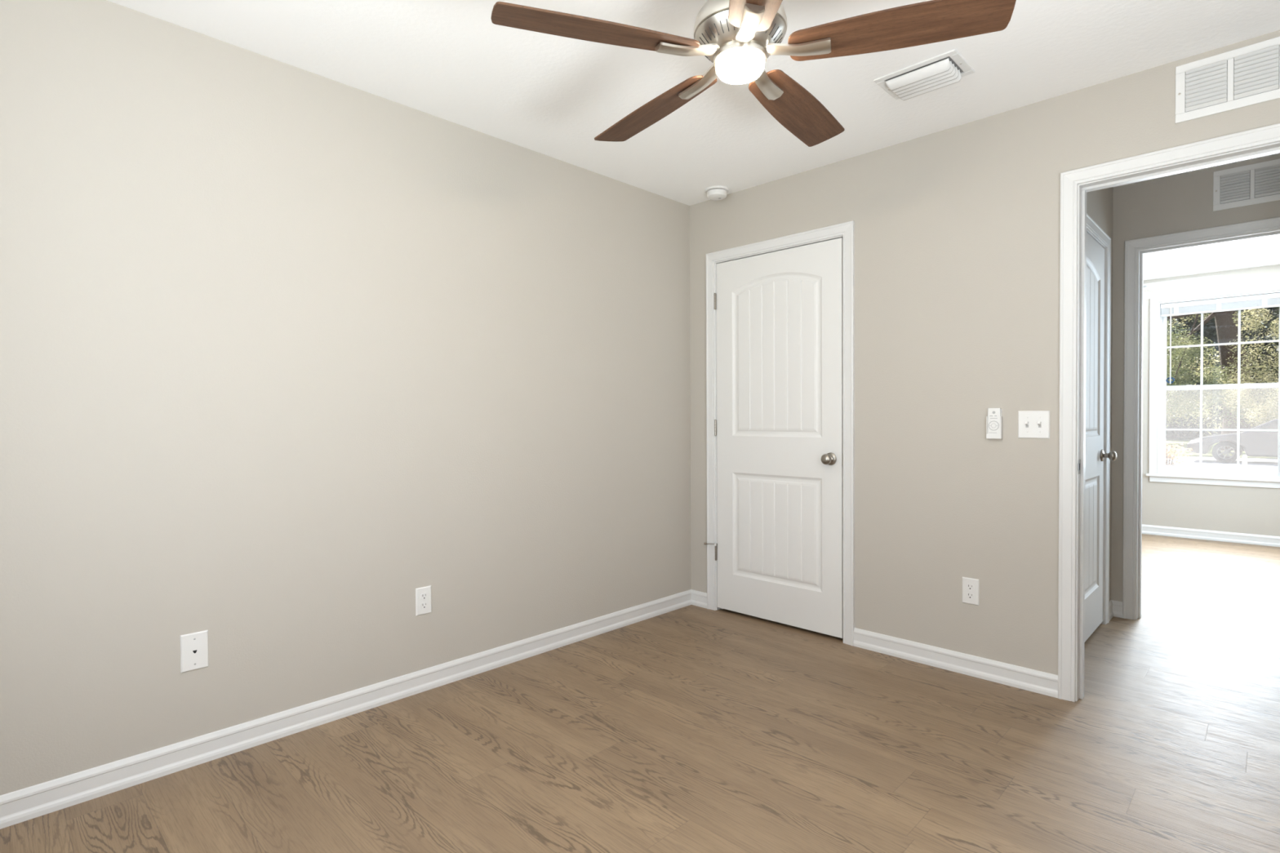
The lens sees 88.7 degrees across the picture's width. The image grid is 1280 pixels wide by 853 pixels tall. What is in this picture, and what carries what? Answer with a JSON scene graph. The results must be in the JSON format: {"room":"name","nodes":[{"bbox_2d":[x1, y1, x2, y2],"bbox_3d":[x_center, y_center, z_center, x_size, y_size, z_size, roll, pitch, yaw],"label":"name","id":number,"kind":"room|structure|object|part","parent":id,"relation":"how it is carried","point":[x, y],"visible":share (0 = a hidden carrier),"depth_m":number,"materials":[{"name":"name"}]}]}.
{"room":"empty bedroom","nodes":[
{"label":"empty bedroom","id":0,"kind":"room"},
{"bbox_2d":[0,0,691,795],"bbox_3d":[0.727,-0.138,4.529,0.120,2.440,8.620,1,1,44],"label":"wall","id":1,"kind":"structure","parent":0,"point":[289,353],"depth_m":2.38,"materials":[{"name":"grey paint"}]},
{"bbox_2d":[180,630,208,673],"bbox_3d":[-1.484,0.750,2.182,0.007,0.124,0.078,1,1,44],"label":"phone jack","id":2,"kind":"object","parent":1,"relation":"attached to","point":[194,646],"visible":1,"depth_m":2.18,"materials":[{"name":"white plastic"}]},
{"bbox_2d":[191,648,198,654],"bbox_3d":[-1.482,0.750,2.180,0.002,0.021,0.021,1,1,44],"label":"socket","id":3,"kind":"object","parent":2,"relation":"attached to","point":[193,651],"depth_m":2.18,"materials":[{"name":"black plastic"}]},
{"bbox_2d":[0,589,691,829],"bbox_3d":[-0.903,1.072,2.775,0.014,0.089,3.500,1,1,44],"label":"baseboard","id":4,"kind":"structure","parent":1,"relation":"attached to","point":[28,803],"depth_m":2.37,"materials":[{"name":"white wood"}]},
{"bbox_2d":[415,585,431,616],"bbox_3d":[-0.913,0.737,2.766,0.007,0.115,0.070,1,1,44],"label":"power outlet","id":5,"kind":"object","parent":1,"relation":"attached to","point":[423,595],"visible":1,"depth_m":2.76,"materials":[{"name":"white plastic"}]},
{"bbox_2d":[420,602,427,608],"bbox_3d":[-0.912,0.756,2.765,0.003,0.025,0.034,1,1,44],"label":"receptacle","id":6,"kind":"object","parent":5,"relation":"attached to","point":[423,605],"depth_m":2.76,"materials":[{"name":"white plastic"}]},
{"bbox_2d":[420,592,427,599],"bbox_3d":[-0.912,0.717,2.765,0.003,0.025,0.034,1,1,44],"label":"receptacle","id":7,"kind":"object","parent":5,"relation":"attached to","point":[424,596],"depth_m":2.76,"materials":[{"name":"white plastic"}]},
{"bbox_2d":[0,533,1279,852],"bbox_3d":[1.921,1.143,3.388,3.500,0.100,8.620,1,1,44],"label":"floor","id":8,"kind":"structure","parent":0,"point":[691,728],"depth_m":2.19,"materials":[{"name":"brown wood"}]},
{"bbox_2d":[106,0,1279,280],"bbox_3d":[1.908,-1.406,3.351,3.500,0.120,8.620,1,1,44],"label":"ceiling","id":9,"kind":"structure","parent":0,"point":[552,95],"depth_m":2.42,"materials":[{"name":"white paint"}]},
{"bbox_2d":[705,186,728,200],"bbox_3d":[0.437,-1.320,3.720,0.136,0.049,0.136,1,1,44],"label":"smoke detector","id":10,"kind":"object","parent":9,"relation":"attached to","point":[713,193],"visible":1,"depth_m":3.68,"materials":[{"name":"white plastic"}]},
{"bbox_2d":[490,0,1016,146],"bbox_3d":[0.266,-1.117,1.756,1.230,0.396,1.224,1,1,44],"label":"ceiling fan","id":11,"kind":"object","parent":9,"relation":"hanging from","point":[738,37],"visible":1,"depth_m":1.65,"materials":[{"name":"brown wood"}]},
{"bbox_3d":[-0.101,-0.971,1.609,0.515,0.006,0.135,-1,12,-18],"label":"fan blade","id":12,"kind":"part","parent":11,"relation":"part of","materials":[{"name":"brown wood"}]},
{"bbox_3d":[0.040,-0.978,2.036,0.135,0.006,0.515,-15,9,-35],"label":"fan blade","id":13,"kind":"part","parent":11,"relation":"part of","materials":[{"name":"brown wood"}]},
{"bbox_3d":[0.264,-0.940,1.726,0.128,0.042,0.128,1,1,44],"label":"lamp shade","id":14,"kind":"part","parent":11,"relation":"part of","materials":[{"name":"white glass"}]},
{"bbox_3d":[0.261,-0.969,1.343,0.135,0.006,0.515,11,1,0],"label":"fan blade","id":15,"kind":"part","parent":11,"relation":"part of","materials":[{"name":"brown wood"}]},
{"bbox_3d":[0.490,-0.980,2.033,0.135,0.006,0.515,-14,-7,36],"label":"fan blade","id":16,"kind":"part","parent":11,"relation":"part of","materials":[{"name":"brown wood"}]},
{"bbox_3d":[0.627,-0.975,1.605,0.515,0.006,0.135,0,-11,18],"label":"fan blade","id":17,"kind":"part","parent":11,"relation":"part of","materials":[{"name":"brown wood"}]},
{"bbox_2d":[873,48,975,100],"bbox_3d":[1.074,-1.311,2.479,0.300,0.036,0.212,1,1,44],"label":"ceiling vent","id":18,"kind":"object","parent":9,"relation":"in","point":[944,69],"visible":1,"depth_m":2.44,"materials":[{"name":"white metal"}]},
{"bbox_2d":[1142,274,1222,300],"bbox_3d":[3.740,-1.200,5.124,1.234,0.362,1.279,1,1,44],"label":"ceiling fan","id":19,"kind":"object","parent":9,"relation":"hanging from","point":[1209,279],"visible":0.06,"depth_m":4.87,"materials":[{"name":"white metal"}]},
{"bbox_3d":[4.047,-1.076,5.346,0.535,0.006,0.135,-1,-11,-30],"label":"fan blade","id":20,"kind":"part","parent":19,"relation":"part of","materials":[{"name":"white"}]},
{"bbox_3d":[3.996,-1.069,4.888,0.535,0.006,0.135,0,-10,42],"label":"fan blade","id":21,"kind":"part","parent":19,"relation":"part of","materials":[{"name":"white"}]},
{"bbox_2d":[689,30,1279,675],"bbox_3d":[1.494,-0.118,2.938,3.200,2.440,0.115,1,1,44],"label":"wall","id":22,"kind":"structure","parent":0,"point":[957,228],"depth_m":2.92,"materials":[{"name":"grey paint"}]},
{"bbox_2d":[691,589,706,608],"bbox_3d":[0.358,1.048,3.979,0.136,0.089,0.014,1,1,44],"label":"baseboard","id":23,"kind":"structure","parent":22,"relation":"attached to","point":[699,598],"depth_m":3.97,"materials":[{"name":"white wood"}]},
{"bbox_2d":[703,237,843,638],"bbox_3d":[0.705,0.060,3.610,0.872,2.034,0.103,1,1,44],"label":"door","id":24,"kind":"structure","parent":22,"relation":"in","point":[779,424],"depth_m":3.56,"materials":[{"name":"white wood"}]},
{"bbox_3d":[0.953,0.167,3.337,0.055,0.055,0.056,1,1,44],"label":"knob","id":25,"kind":"part","parent":24,"relation":"part of","materials":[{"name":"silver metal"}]},
{"bbox_2d":[706,220,854,645],"bbox_3d":[0.780,0.035,3.639,0.930,2.121,0.150,1,1,44],"label":"door frame","id":26,"kind":"structure","parent":22,"relation":"attached to","point":[846,230],"depth_m":3.36,"materials":[{"name":"white wood"}]},
{"bbox_2d":[853,627,1057,697],"bbox_3d":[1.388,1.057,2.974,0.882,0.089,0.014,1,1,44],"label":"baseboard","id":27,"kind":"structure","parent":22,"relation":"attached to","point":[1015,676],"depth_m":2.92,"materials":[{"name":"white wood"}]},
{"bbox_2d":[962,577,979,605],"bbox_3d":[1.463,0.730,2.899,0.070,0.115,0.007,1,1,44],"label":"power outlet","id":28,"kind":"object","parent":22,"relation":"attached to","point":[971,587],"visible":1,"depth_m":2.90,"materials":[{"name":"white plastic"}]},
{"bbox_2d":[965,583,974,590],"bbox_3d":[1.462,0.710,2.897,0.034,0.025,0.003,1,1,44],"label":"receptacle","id":29,"kind":"object","parent":28,"relation":"attached to","point":[968,586],"depth_m":2.90,"materials":[{"name":"white plastic"}]},
{"bbox_2d":[966,592,974,599],"bbox_3d":[1.462,0.749,2.898,0.034,0.025,0.003,1,1,44],"label":"receptacle","id":30,"kind":"object","parent":28,"relation":"attached to","point":[969,595],"depth_m":2.90,"materials":[{"name":"white plastic"}]},
{"bbox_2d":[986,408,1002,439],"bbox_3d":[1.524,-0.011,2.816,0.058,0.126,0.022,1,1,44],"label":"cradle","id":31,"kind":"object","parent":22,"relation":"attached to","point":[988,435],"visible":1,"depth_m":2.80,"materials":[{"name":"white plastic"}]},
{"bbox_2d":[987,408,1000,434],"bbox_3d":[1.523,-0.016,2.814,0.050,0.128,0.016,1,1,44],"label":"remote","id":32,"kind":"object","parent":31,"relation":"in","point":[993,414],"visible":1,"depth_m":2.81,"materials":[{"name":"white plastic"}]},
{"bbox_2d":[1017,410,1049,439],"bbox_3d":[1.629,-0.008,2.713,0.116,0.115,0.022,1,1,44],"label":"light switch","id":33,"kind":"object","parent":22,"relation":"attached to","point":[1031,424],"visible":1,"depth_m":2.72,"materials":[{"name":"white plastic"}]},
{"bbox_2d":[1057,123,1279,702],"bbox_3d":[2.061,0.044,2.387,0.888,2.125,0.150,1,1,44],"label":"door frame","id":34,"kind":"structure","parent":22,"relation":"attached to","point":[1262,141],"depth_m":2.62,"materials":[{"name":"white wood"}]},
{"bbox_3d":[1.760,0.162,2.625,0.002,0.057,0.041,1,1,44],"label":"strike plate","id":35,"kind":"part","parent":34,"relation":"part of","materials":[{"name":"silver metal"}]},
{"bbox_2d":[1175,36,1279,123],"bbox_3d":[2.148,-1.205,2.188,0.559,0.205,0.017,1,1,44],"label":"air vent","id":36,"kind":"object","parent":22,"relation":"in","point":[1250,75],"visible":1,"depth_m":2.28,"materials":[{"name":"white metal"}]},
{"bbox_2d":[1086,186,1112,600],"bbox_3d":[2.181,-0.127,3.295,0.115,2.440,1.355,1,1,44],"label":"wall","id":37,"kind":"structure","parent":0,"point":[1099,202],"depth_m":3.64,"materials":[{"name":"grey paint"}]},
{"bbox_2d":[1086,213,1111,624],"bbox_3d":[2.178,0.032,3.293,0.150,2.123,1.041,1,1,44],"label":"door frame","id":38,"kind":"structure","parent":37,"relation":"attached to","point":[1093,229],"depth_m":3.59,"materials":[{"name":"white wood"}]},
{"bbox_2d":[1084,232,1116,641],"bbox_3d":[2.232,0.058,3.244,0.103,2.034,0.912,1,1,44],"label":"door","id":39,"kind":"structure","parent":37,"relation":"in","point":[1095,455],"depth_m":3.41,"materials":[{"name":"white wood"}]},
{"bbox_3d":[2.521,0.156,3.508,0.056,0.055,0.055,1,1,44],"label":"knob","id":40,"kind":"part","parent":39,"relation":"part of","materials":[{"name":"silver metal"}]},
{"bbox_2d":[1108,600,1113,622],"bbox_3d":[2.650,1.041,3.693,0.014,0.089,0.162,1,1,44],"label":"baseboard","id":41,"kind":"structure","parent":37,"relation":"attached to","point":[1111,614],"depth_m":3.71,"materials":[{"name":"white wood"}]},
{"bbox_2d":[1111,154,1279,601],"bbox_3d":[2.521,-0.139,3.990,3.200,2.440,0.115,1,1,44],"label":"wall","id":42,"kind":"structure","parent":0,"point":[1182,202],"depth_m":3.64,"materials":[{"name":"grey paint"}]},
{"bbox_2d":[1111,600,1122,617],"bbox_3d":[2.716,1.040,3.731,0.057,0.089,0.014,1,1,44],"label":"baseboard","id":43,"kind":"structure","parent":42,"relation":"attached to","point":[1117,606],"depth_m":3.73,"materials":[{"name":"white wood"}]},
{"bbox_2d":[1122,217,1279,620],"bbox_3d":[3.101,0.023,3.426,0.906,2.127,0.150,1,1,44],"label":"door frame","id":44,"kind":"structure","parent":42,"relation":"attached to","point":[1135,249],"depth_m":3.67,"materials":[{"name":"white wood"}]},
{"bbox_2d":[1213,158,1279,211],"bbox_3d":[3.192,-1.226,3.223,0.559,0.205,0.017,1,1,44],"label":"air vent","id":45,"kind":"object","parent":42,"relation":"in","point":[1240,186],"visible":1,"depth_m":3.33,"materials":[{"name":"white metal"}]},
{"bbox_2d":[1142,264,1279,536],"bbox_3d":[4.873,-0.185,6.399,3.200,2.440,0.150,1,1,44],"label":"wall","id":46,"kind":"structure","parent":0,"point":[1228,508],"depth_m":6.00,"materials":[{"name":"grey paint"}]},
{"bbox_2d":[1142,524,1279,546],"bbox_3d":[4.822,0.991,6.357,3.200,0.089,0.014,1,1,44],"label":"baseboard","id":47,"kind":"structure","parent":46,"relation":"attached to","point":[1233,537],"depth_m":5.96,"materials":[{"name":"white wood"}]},
{"bbox_2d":[1146,283,1279,488],"bbox_3d":[5.285,-0.353,5.970,1.043,1.770,0.184,1,1,44],"label":"window","id":48,"kind":"structure","parent":46,"relation":"in","point":[1158,388],"depth_m":6.10,"materials":[{"name":"white plastic"}]},
{"bbox_2d":[1160,293,1279,383],"bbox_3d":[5.268,-0.781,5.950,0.843,0.760,0.044,1,1,44],"label":"window blind","id":49,"kind":"object","parent":48,"relation":"attached to","point":[1256,301],"visible":1,"depth_m":5.95,"materials":[{"name":"white plastic"}]},
{"bbox_3d":[5.269,-1.052,5.948,0.839,0.015,0.023,1,1,44],"label":"rail","id":50,"kind":"part","parent":49,"relation":"part of","materials":[{"name":"white plastic"}]},
{"bbox_3d":[5.317,0.025,6.007,0.831,0.813,0.028,1,1,44],"label":"sash","id":51,"kind":"part","parent":48,"relation":"part of","materials":[{"name":"white plastic"}]},
{"bbox_3d":[5.334,-0.751,6.018,0.831,0.808,0.028,1,1,44],"label":"sash","id":52,"kind":"part","parent":48,"relation":"part of","materials":[{"name":"white plastic"}]},
{"label":"outside","id":53,"kind":"structure","parent":0,"visible":0},
{"bbox_2d":[1165,456,1277,472],"bbox_3d":[17.387,1.379,10.068,44.000,0.200,22.520,1,1,44],"label":"driveway","id":54,"kind":"structure","parent":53,"point":[1254,464],"depth_m":19.47,"materials":[{"name":"grey concrete"}]},
{"bbox_2d":[1165,441,1192,464],"bbox_3d":[15.946,0.745,19.943,1.368,1.004,1.102,1,1,44],"label":"flowering shrub","id":55,"kind":"object","parent":54,"relation":"on","point":[1170,455],"visible":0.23,"depth_m":19.70,"materials":[{"name":"pink plant"}]},
{"bbox_2d":[1186,418,1278,462],"bbox_3d":[19.651,0.401,19.768,4.745,1.450,1.950,1,1,44],"label":"car","id":56,"kind":"object","parent":54,"relation":"on","point":[1255,443],"visible":0.94,"depth_m":19.94,"materials":[{"name":"grey paint"}]},
{"bbox_2d":[1242,454,1247,469],"bbox_3d":[16.500,0.970,17.860,0.100,0.400,0.100,1,1,44],"label":"marker post","id":57,"kind":"object","parent":54,"relation":"on","point":[1244,456],"visible":1,"depth_m":17.83,"materials":[{"name":"white plastic"}]},
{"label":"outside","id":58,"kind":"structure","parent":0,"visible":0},
{"bbox_2d":[1165,438,1277,458],"bbox_3d":[39.740,0.909,33.674,75.000,0.230,42.500,1,1,44],"label":"lawn","id":59,"kind":"structure","parent":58,"point":[1170,441],"depth_m":26.05,"materials":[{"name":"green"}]},
{"bbox_2d":[1165,312,1222,435],"bbox_3d":[26.633,-3.559,34.125,6.879,9.103,4.314,1,1,44],"label":"tree","id":60,"kind":"object","parent":59,"relation":"on","point":[1206,316],"visible":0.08,"depth_m":32.89,"materials":[{"name":"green plant"}]},
{"bbox_2d":[1165,312,1223,439],"bbox_3d":[33.006,-4.803,40.433,5.551,13.313,6.682,-1,1,-30],"label":"cedar tree","id":61,"kind":"object","parent":59,"relation":"on","point":[1209,328],"visible":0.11,"depth_m":38.92,"materials":[{"name":"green plant"}]},
{"bbox_2d":[1165,310,1278,451],"bbox_3d":[23.431,-4.833,26.910,4.847,11.898,7.657,-1,1,-40],"label":"oak tree","id":62,"kind":"object","parent":59,"relation":"on","point":[1227,331],"visible":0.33,"depth_m":26.61,"materials":[{"name":"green plant"}]},
{"bbox_2d":[1205,306,1279,425],"bbox_3d":[41.038,-5.491,43.809,5.448,14.542,6.708,-1,1,-42],"label":"cedar tree","id":63,"kind":"object","parent":59,"relation":"on","point":[1272,308],"visible":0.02,"depth_m":42.85,"materials":[{"name":"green plant"}]},
{"bbox_2d":[1216,307,1279,426],"bbox_3d":[22.894,-2.340,22.328,4.956,7.025,3.055,0,1,41],"label":"maple tree","id":64,"kind":"object","parent":59,"relation":"on","point":[1272,409],"visible":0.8,"depth_m":23.26,"materials":[{"name":"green plant"}]},
{"bbox_2d":[1266,306,1279,413],"bbox_3d":[38.259,-5.116,35.433,6.474,14.494,5.768,1,1,44],"label":"cedar tree","id":65,"kind":"object","parent":59,"relation":"on","point":[1275,317],"visible":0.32,"depth_m":37.40,"materials":[{"name":"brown plant"}]}
]}

